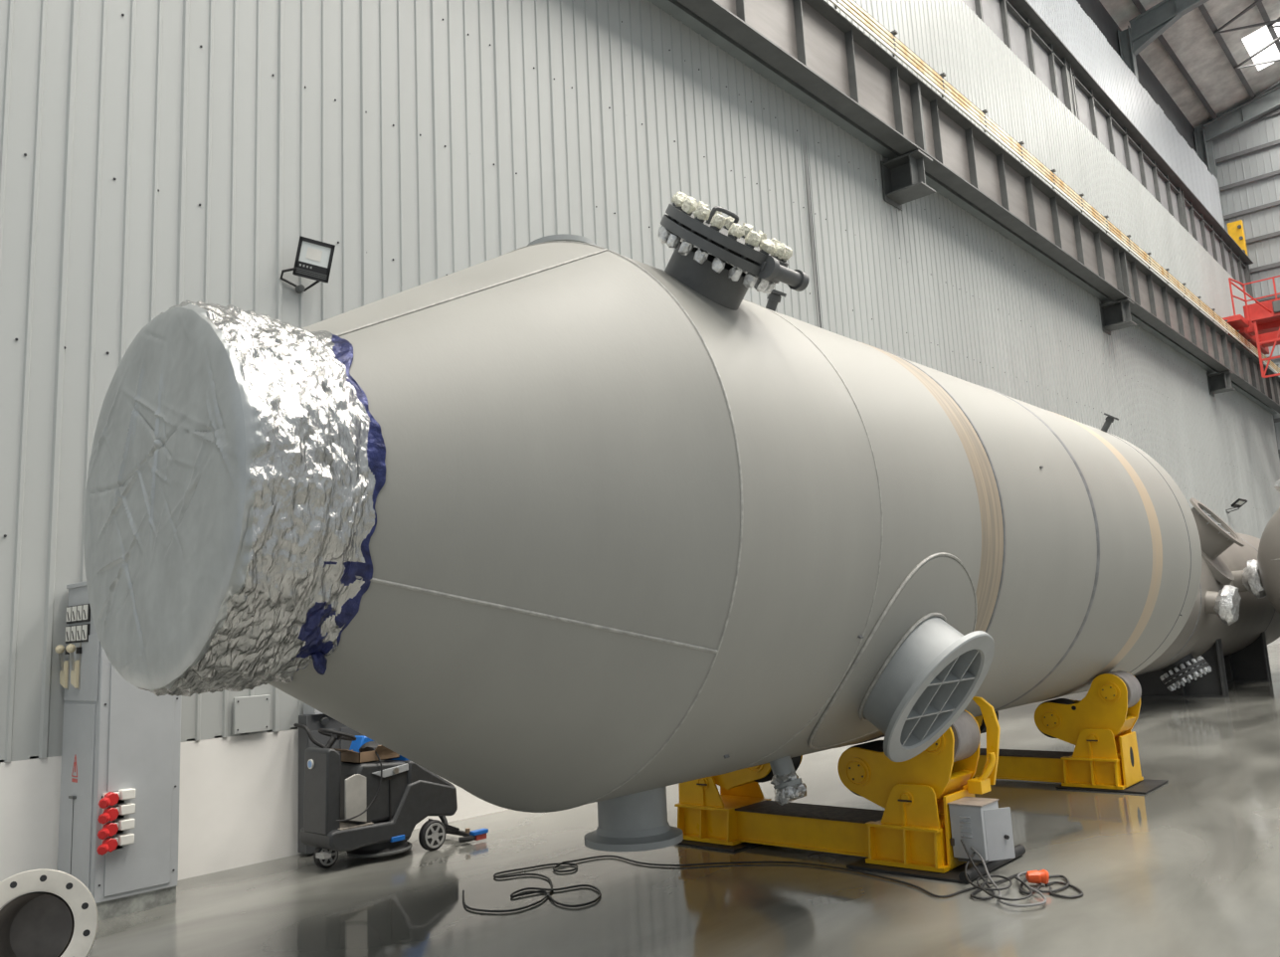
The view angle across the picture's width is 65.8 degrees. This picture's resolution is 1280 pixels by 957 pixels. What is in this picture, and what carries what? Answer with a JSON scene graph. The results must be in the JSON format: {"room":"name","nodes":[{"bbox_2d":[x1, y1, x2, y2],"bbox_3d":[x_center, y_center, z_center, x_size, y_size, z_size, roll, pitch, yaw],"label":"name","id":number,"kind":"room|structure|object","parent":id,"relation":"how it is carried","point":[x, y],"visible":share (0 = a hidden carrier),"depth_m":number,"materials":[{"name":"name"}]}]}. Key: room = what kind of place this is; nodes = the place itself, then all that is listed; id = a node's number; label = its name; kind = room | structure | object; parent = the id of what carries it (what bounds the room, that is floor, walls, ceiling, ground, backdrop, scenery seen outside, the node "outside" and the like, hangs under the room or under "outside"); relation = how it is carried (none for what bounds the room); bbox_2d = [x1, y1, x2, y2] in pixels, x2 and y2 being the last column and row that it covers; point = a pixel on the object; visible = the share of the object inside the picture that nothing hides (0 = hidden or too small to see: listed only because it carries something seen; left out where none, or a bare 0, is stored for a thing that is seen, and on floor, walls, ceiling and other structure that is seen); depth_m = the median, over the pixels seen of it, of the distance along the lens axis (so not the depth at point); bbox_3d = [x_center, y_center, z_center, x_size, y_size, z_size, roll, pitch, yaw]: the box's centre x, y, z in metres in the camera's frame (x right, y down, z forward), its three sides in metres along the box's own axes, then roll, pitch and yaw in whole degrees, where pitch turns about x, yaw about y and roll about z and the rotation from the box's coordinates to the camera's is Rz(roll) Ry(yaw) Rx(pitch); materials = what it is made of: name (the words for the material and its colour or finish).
{"room":"factory workshop","nodes":[
{"label":"factory workshop","id":0,"kind":"room"},
{"bbox_2d":[0,0,1279,910],"bbox_3d":[11.489,-2.378,24.556,0.270,14.150,63.267,-11,-12,41],"label":"wall","id":1,"kind":"structure","parent":0,"point":[156,156],"depth_m":9.05,"materials":[{"name":"grey metal"}]},
{"bbox_2d":[232,694,270,733],"bbox_3d":[-2.839,1.723,7.242,0.034,0.260,0.270,-11,-12,41],"label":"cover plate","id":2,"kind":"object","parent":1,"relation":"attached to","point":[251,713],"visible":1,"depth_m":7.23,"materials":[{"name":"grey"}]},
{"bbox_2d":[280,235,335,293],"bbox_3d":[-2.695,-1.715,8.011,0.404,0.418,0.227,2,-10,-27],"label":"floodlight","id":3,"kind":"object","parent":1,"relation":"attached to","point":[313,259],"visible":1,"depth_m":7.97,"materials":[{"name":"black"}]},
{"bbox_2d":[803,123,821,328],"bbox_3d":[2.555,-3.098,14.355,0.019,4.500,0.094,-3,-9,1],"label":"trim","id":4,"kind":"structure","parent":1,"relation":"attached to","point":[804,123],"depth_m":14.42,"materials":[{"name":"grey metal"}]},
{"bbox_2d":[880,149,935,210],"bbox_3d":[4.475,-4.972,16.464,0.660,0.700,0.600,-11,-12,41],"label":"bracket","id":5,"kind":"object","parent":1,"relation":"attached to","point":[903,176],"visible":1,"depth_m":16.45,"materials":[{"name":"metal"}]},
{"bbox_2d":[647,0,1278,414],"bbox_3d":[9.091,-5.109,22.113,0.180,0.580,52.000,-11,-12,41],"label":"steel beam","id":6,"kind":"structure","parent":1,"relation":"attached to","point":[673,8],"depth_m":15.99,"materials":[{"name":"metal"}]},
{"bbox_2d":[962,0,1253,297],"bbox_3d":[12.566,-9.824,27.410,0.650,1.860,39.700,-11,-12,41],"label":"girder","id":7,"kind":"object","parent":1,"relation":"attached to","point":[1015,23],"visible":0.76,"depth_m":27.97,"materials":[{"name":"paint"}]},
{"bbox_2d":[1226,219,1247,254],"bbox_3d":[25.134,-10.004,41.667,0.550,1.660,0.350,-11,-12,41],"label":"overhead crane part","id":8,"kind":"object","parent":7,"relation":"on","point":[1235,230],"visible":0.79,"depth_m":41.59,"materials":[{"name":"paint"}]},
{"bbox_2d":[1098,298,1136,335],"bbox_3d":[11.964,-4.051,24.741,0.660,0.700,0.600,-11,-12,41],"label":"bracket","id":9,"kind":"object","parent":1,"relation":"attached to","point":[1115,315],"visible":1,"depth_m":24.73,"materials":[{"name":"metal"}]},
{"bbox_2d":[676,0,1279,413],"bbox_3d":[11.216,-5.135,23.982,0.550,1.280,45.600,-11,-12,41],"label":"girder","id":10,"kind":"object","parent":9,"relation":"on","point":[811,43],"visible":0.96,"depth_m":17.55,"materials":[{"name":"metal"}]},
{"bbox_2d":[828,0,1279,375],"bbox_3d":[10.915,-6.059,23.342,0.120,0.415,44.100,-11,-12,41],"label":"rails","id":11,"kind":"object","parent":10,"relation":"on","point":[850,8],"visible":0.93,"depth_m":19.21,"materials":[{"name":"yellow"}]},
{"bbox_2d":[1222,275,1279,377],"bbox_3d":[28.636,-6.200,29.719,18.750,3.460,5.600,-11,-12,41],"label":"crane","id":12,"kind":"object","parent":10,"relation":"on","point":[1260,323],"visible":0.76,"depth_m":34.35,"materials":[{"name":"paint"}]},
{"bbox_2d":[1206,370,1235,396],"bbox_3d":[19.286,-3.150,32.833,0.660,0.700,0.600,-11,-12,41],"label":"bracket","id":13,"kind":"object","parent":1,"relation":"attached to","point":[1220,382],"visible":1,"depth_m":32.82,"materials":[{"name":"metal"}]},
{"bbox_2d":[1225,498,1247,513],"bbox_3d":[19.378,0.888,32.132,0.604,0.449,0.484,-11,-12,41],"label":"floodlight","id":14,"kind":"object","parent":1,"relation":"attached to","point":[1239,502],"visible":1,"depth_m":32.12,"materials":[{"name":"black"}]},
{"bbox_2d":[87,643,1279,956],"bbox_3d":[19.912,3.047,15.473,25.600,0.200,62.000,-11,-12,41],"label":"floor","id":15,"kind":"structure","parent":0,"point":[1188,865],"depth_m":5.85,"materials":[{"name":"grey concrete"}]},
{"bbox_2d":[0,869,98,956],"bbox_3d":[-2.946,2.162,4.838,0.551,0.552,0.633,1,-10,-25],"label":"pipe","id":16,"kind":"object","parent":15,"relation":"on","point":[60,918],"visible":1,"depth_m":4.76,"materials":[{"name":"grey metal"}]},
{"bbox_2d":[54,580,181,919],"bbox_3d":[-3.281,1.648,6.232,0.707,2.000,0.576,-11,-12,41],"label":"tall cabinet","id":17,"kind":"object","parent":15,"relation":"on","point":[118,824],"visible":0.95,"depth_m":6.04,"materials":[{"name":"grey metal"}]},
{"bbox_2d":[96,832,134,855],"bbox_3d":[-3.108,2.164,5.855,0.100,0.089,0.207,-11,-12,41],"label":"socket","id":18,"kind":"object","parent":17,"relation":"attached to","point":[112,843],"depth_m":5.87,"materials":[{"name":"red plastic"}]},
{"bbox_2d":[97,817,134,839],"bbox_3d":[-3.112,2.078,5.869,0.100,0.089,0.207,-11,-12,41],"label":"socket","id":19,"kind":"object","parent":17,"relation":"attached to","point":[111,827],"depth_m":5.88,"materials":[{"name":"red plastic"}]},
{"bbox_2d":[97,802,135,824],"bbox_3d":[-3.117,1.992,5.882,0.100,0.089,0.207,-11,-12,41],"label":"socket","id":20,"kind":"object","parent":17,"relation":"attached to","point":[111,813],"depth_m":5.89,"materials":[{"name":"red plastic"}]},
{"bbox_2d":[98,787,135,808],"bbox_3d":[-3.121,1.906,5.895,0.100,0.089,0.207,-11,-12,41],"label":"socket","id":21,"kind":"object","parent":17,"relation":"attached to","point":[108,798],"depth_m":5.91,"materials":[{"name":"red plastic"}]},
{"bbox_2d":[297,702,365,854],"bbox_3d":[-2.312,2.230,7.602,0.165,1.140,0.590,-11,-12,41],"label":"base cabinet","id":22,"kind":"object","parent":15,"relation":"on","point":[311,717],"visible":0.26,"depth_m":7.45,"materials":[{"name":"paint"}]},
{"bbox_2d":[300,728,488,868],"bbox_3d":[-1.862,2.287,7.369,0.675,0.950,1.298,-11,-12,41],"label":"floor scrubber","id":23,"kind":"object","parent":15,"relation":"on","point":[409,793],"depth_m":7.03,"materials":[{"name":"plastic"}]},
{"bbox_2d":[293,723,325,747],"bbox_3d":[-2.448,1.941,7.372,0.331,0.236,0.104,-5,-9,13],"label":"hose","id":24,"kind":"object","parent":23,"relation":"on","point":[304,727],"visible":0.74,"depth_m":7.34,"materials":[{"name":"rubber"}]},
{"bbox_2d":[330,744,399,763],"bbox_3d":[-1.983,1.989,7.182,0.282,0.112,0.431,-11,-12,41],"label":"cardboard box","id":25,"kind":"object","parent":23,"relation":"on","point":[349,756],"visible":0.8,"depth_m":7.11,"materials":[{"name":"brown cardboard"}]},
{"bbox_2d":[336,747,382,821],"bbox_3d":[-1.958,2.140,6.932,0.099,0.452,0.373,-8,-10,28],"label":"charging cord","id":26,"kind":"object","parent":25,"relation":"hanging from","point":[373,748],"visible":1,"depth_m":6.99,"materials":[{"name":"black rubber"}]},
{"bbox_2d":[358,739,380,751],"bbox_3d":[-1.958,1.975,7.229,0.157,0.127,0.198,-11,-12,41],"label":"cloth","id":27,"kind":"object","parent":25,"relation":"in","point":[366,746],"visible":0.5,"depth_m":7.17,"materials":[{"name":"fabric"}]},
{"bbox_2d":[510,884,601,907],"bbox_3d":[-0.451,2.449,5.842,0.583,0.013,0.426,-11,-12,41],"label":"cable loop","id":28,"kind":"object","parent":15,"relation":"on","point":[540,889],"visible":1,"depth_m":5.89,"materials":[{"name":"grey rubber"}]},
{"bbox_2d":[679,839,756,851],"bbox_3d":[0.656,2.615,7.262,0.681,0.014,0.812,-11,-12,41],"label":"rubber mat","id":29,"kind":"object","parent":15,"relation":"on","point":[741,845],"visible":0.27,"depth_m":6.91,"materials":[{"name":"black rubber"}]},
{"bbox_2d":[462,855,988,912],"bbox_3d":[0.481,2.436,6.089,3.114,0.022,1.306,-3,-9,4],"label":"power cable","id":30,"kind":"object","parent":15,"relation":"on","point":[632,860],"visible":0.96,"depth_m":6.33,"materials":[{"name":"grey plastic"}]},
{"bbox_2d":[846,844,1025,883],"bbox_3d":[1.853,2.363,6.194,0.809,0.063,0.828,-11,-12,41],"label":"rubber mat","id":31,"kind":"object","parent":15,"relation":"on","point":[957,874],"visible":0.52,"depth_m":5.90,"materials":[{"name":"black rubber"}]},
{"bbox_2d":[674,696,1000,872],"bbox_3d":[1.256,1.984,6.748,2.281,1.008,0.600,-11,-12,41],"label":"tank rotator","id":32,"kind":"object","parent":31,"relation":"on","point":[913,830],"visible":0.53,"depth_m":6.31,"materials":[{"name":"yellow metal"}]},
{"bbox_2d":[268,190,1201,851],"bbox_3d":[1.674,0.520,7.372,2.975,3.257,9.624,-11,-12,41],"label":"vessel","id":33,"kind":"object","parent":32,"relation":"on","point":[641,529],"visible":0.99,"depth_m":4.27,"materials":[{"name":"paint"}]},
{"bbox_2d":[83,301,385,698],"bbox_3d":[-1.628,0.084,3.842,1.485,1.477,0.571,-11,-12,41],"label":"foil cover","id":34,"kind":"object","parent":33,"relation":"attached to","point":[237,474],"visible":1,"depth_m":3.47,"materials":[{"name":"silver metal"}]},
{"bbox_2d":[947,796,1015,863],"bbox_3d":[2.053,2.106,5.919,0.305,0.333,0.270,-11,-12,41],"label":"control box","id":35,"kind":"object","parent":31,"relation":"on","point":[985,826],"visible":0.94,"depth_m":5.85,"materials":[{"name":"grey metal"}]},
{"bbox_2d":[969,846,1046,907],"bbox_3d":[2.086,2.173,5.435,0.364,0.146,0.752,-4,-9,6],"label":"lead","id":36,"kind":"object","parent":15,"relation":"on","point":[971,847],"visible":0.84,"depth_m":5.30,"materials":[{"name":"grey rubber"}]},
{"bbox_2d":[960,839,1070,900],"bbox_3d":[2.107,2.174,5.524,0.555,0.201,0.576,-5,-9,13],"label":"cable","id":37,"kind":"object","parent":15,"relation":"on","point":[987,883],"visible":0.81,"depth_m":5.50,"materials":[{"name":"grey plastic"}]},
{"bbox_2d":[964,851,1032,901],"bbox_3d":[1.972,2.189,5.482,0.294,0.111,0.678,-3,-9,0],"label":"cord","id":38,"kind":"object","parent":37,"relation":"on","point":[974,852],"visible":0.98,"depth_m":5.39,"materials":[{"name":"grey plastic"}]},
{"bbox_2d":[1025,869,1049,883],"bbox_3d":[2.219,2.225,5.532,0.119,0.073,0.075,-5,-9,11],"label":"plug","id":39,"kind":"object","parent":15,"relation":"on","point":[1035,876],"visible":1,"depth_m":5.51,"materials":[{"name":"orange plastic"}]},
{"bbox_2d":[1045,881,1083,898],"bbox_3d":[2.311,2.239,5.391,0.170,0.014,0.317,-5,-9,13],"label":"lead","id":40,"kind":"object","parent":15,"relation":"on","point":[1051,882],"visible":1,"depth_m":5.34,"materials":[{"name":"grey rubber"}]},
{"bbox_2d":[1055,778,1168,793],"bbox_3d":[4.095,2.650,8.579,0.728,0.012,0.701,-11,-12,41],"label":"rubber mat","id":41,"kind":"object","parent":15,"relation":"on","point":[1145,786],"visible":0.56,"depth_m":8.38,"materials":[{"name":"black rubber"}]},
{"bbox_2d":[973,670,1143,789],"bbox_3d":[3.474,2.279,9.147,2.145,0.948,0.600,-11,-12,41],"label":"tank rotator","id":42,"kind":"object","parent":41,"relation":"on","point":[1105,755],"visible":0.57,"depth_m":8.55,"materials":[{"name":"yellow metal"}]},
{"bbox_2d":[1117,25,1138,81],"bbox_3d":[18.108,-5.288,34.137,0.380,22.200,0.400,-11,-12,41],"label":"trim column","id":43,"kind":"structure","parent":15,"relation":"on","point":[1125,37],"depth_m":35.69,"materials":[{"name":"metal"}]},
{"bbox_2d":[1128,0,1208,55],"bbox_3d":[26.517,-19.887,28.152,24.006,6.034,0.300,-11,-12,41],"label":"beam","id":44,"kind":"structure","parent":43,"relation":"on","point":[1148,26],"depth_m":35.11,"materials":[{"name":"metal"}]},
{"bbox_2d":[1193,128,1210,173],"bbox_3d":[25.329,-4.400,42.118,0.380,22.200,0.400,-11,-12,41],"label":"trim column","id":45,"kind":"structure","parent":15,"relation":"on","point":[1198,136],"depth_m":43.69,"materials":[{"name":"metal"}]},
{"bbox_2d":[1132,497,1279,697],"bbox_3d":[10.009,2.145,18.175,3.030,3.396,10.700,-11,-12,41],"label":"vessel","id":46,"kind":"object","parent":15,"relation":"on","point":[1227,632],"visible":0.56,"depth_m":16.20,"materials":[{"name":"paint"}]},
{"bbox_2d":[1257,479,1279,613],"bbox_3d":[14.859,1.961,19.412,2.700,3.662,12.465,-11,-12,41],"label":"vessel","id":47,"kind":"object","parent":15,"relation":"on","point":[1268,556],"visible":1,"depth_m":15.86,"materials":[{"name":"paint"}]},
{"bbox_2d":[1026,0,1224,228],"bbox_3d":[10.999,-12.853,27.069,0.020,3.847,42.656,-11,-12,41],"label":"wall","id":48,"kind":"structure","parent":0,"point":[1076,30],"depth_m":33.04,"materials":[{"name":"grey"}]},
{"bbox_2d":[1076,0,1196,153],"bbox_3d":[7.298,-7.428,22.843,0.150,24.000,54.300,-11,-12,41],"label":"wall","id":49,"kind":"structure","parent":0,"point":[1094,9],"depth_m":38.55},
{"bbox_2d":[1098,0,1279,128],"bbox_3d":[15.991,-22.198,16.351,25.500,5.160,54.700,-11,-12,41],"label":"ceiling","id":50,"kind":"structure","parent":0,"point":[1190,38],"depth_m":39.00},
{"bbox_2d":[1131,0,1218,119],"bbox_3d":[7.433,-18.043,23.700,0.180,0.260,54.000,-11,-12,41],"label":"trim","id":51,"kind":"structure","parent":50,"relation":"attached to","point":[1137,3],"depth_m":39.15,"materials":[{"name":"metal"}]},
{"bbox_2d":[1198,3,1255,99],"bbox_3d":[8.531,-18.549,22.762,0.180,0.260,54.000,-11,-12,41],"label":"trim","id":52,"kind":"structure","parent":50,"relation":"attached to","point":[1201,8],"depth_m":38.52,"materials":[{"name":"metal"}]},
{"bbox_2d":[1213,0,1279,100],"bbox_3d":[23.856,-16.906,37.539,3.032,0.250,10.250,-11,-12,41],"label":"trim","id":53,"kind":"structure","parent":50,"relation":"attached to","point":[1256,2],"depth_m":37.20,"materials":[{"name":"metal"}]},
{"bbox_2d":[1241,21,1279,70],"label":"window","id":54,"kind":"structure","parent":50,"relation":"attached to","point":[1254,42],"depth_m":39.16,"materials":[{"name":"white glass"}]},
{"bbox_2d":[1254,0,1279,53],"bbox_3d":[9.629,-19.055,21.825,0.180,0.260,54.000,-11,-12,41],"label":"trim","id":55,"kind":"structure","parent":50,"relation":"attached to","point":[1260,6],"depth_m":37.20,"materials":[{"name":"metal"}]},
{"bbox_2d":[1267,16,1279,28],"bbox_3d":[24.954,-17.412,36.602,3.038,0.250,9.046,-11,-12,41],"label":"trim","id":56,"kind":"structure","parent":50,"relation":"attached to","point":[1270,25],"depth_m":37.51,"materials":[{"name":"metal"}]},
{"bbox_2d":[1194,84,1279,459],"bbox_3d":[33.804,-8.724,35.347,23.806,27.800,0.025,-11,-12,41],"label":"wall","id":57,"kind":"structure","parent":0,"point":[1264,130],"depth_m":42.40,"materials":[{"name":"grey metal"}]},
{"bbox_2d":[1202,131,1226,230],"bbox_3d":[25.613,-4.362,42.033,0.280,22.070,0.300,-11,-12,41],"label":"trim","id":58,"kind":"structure","parent":57,"relation":"attached to","point":[1209,144],"depth_m":43.41,"materials":[{"name":"metal"}]},
{"bbox_2d":[1203,85,1279,142],"bbox_3d":[33.730,-19.228,36.167,24.000,5.570,0.300,-11,-12,41],"label":"trim","id":59,"kind":"structure","parent":57,"relation":"attached to","point":[1268,101],"depth_m":42.68,"materials":[{"name":"metal"}]},
{"bbox_2d":[1215,139,1279,163],"bbox_3d":[33.688,-15.509,36.089,23.000,0.170,0.120,-11,-12,41],"label":"trim","id":60,"kind":"structure","parent":57,"relation":"attached to","point":[1277,141],"depth_m":42.64,"materials":[{"name":"metal"}]},
{"bbox_2d":[1219,169,1279,190],"bbox_3d":[33.753,-14.216,35.886,23.000,0.170,0.120,-11,-12,41],"label":"trim","id":61,"kind":"structure","parent":57,"relation":"attached to","point":[1269,174],"depth_m":42.50,"materials":[{"name":"metal"}]},
{"bbox_2d":[1223,199,1279,218],"bbox_3d":[33.818,-12.924,35.684,23.000,0.170,0.120,-11,-12,41],"label":"trim","id":62,"kind":"structure","parent":57,"relation":"attached to","point":[1271,204],"depth_m":42.35,"materials":[{"name":"metal"}]},
{"bbox_2d":[1245,230,1279,243],"bbox_3d":[33.883,-11.631,35.481,23.000,0.170,0.120,-11,-12,41],"label":"trim","id":63,"kind":"structure","parent":57,"relation":"attached to","point":[1270,235],"depth_m":41.99,"materials":[{"name":"metal"}]},
{"bbox_2d":[1249,261,1279,272],"bbox_3d":[33.947,-10.338,35.278,23.000,0.170,0.120,-11,-12,41],"label":"trim","id":64,"kind":"structure","parent":57,"relation":"attached to","point":[1269,266],"depth_m":41.86,"materials":[{"name":"metal"}]},
{"bbox_2d":[1251,108,1279,122],"bbox_3d":[33.623,-16.802,36.291,23.000,0.170,0.120,-11,-12,41],"label":"trim","id":65,"kind":"structure","parent":57,"relation":"attached to","point":[1276,110],"depth_m":42.20,"materials":[{"name":"metal"}]},
{"bbox_2d":[1255,292,1279,302],"bbox_3d":[34.012,-9.046,35.076,23.000,0.170,0.120,-11,-12,41],"label":"trim","id":66,"kind":"structure","parent":57,"relation":"attached to","point":[1278,295],"depth_m":41.69,"materials":[{"name":"metal"}]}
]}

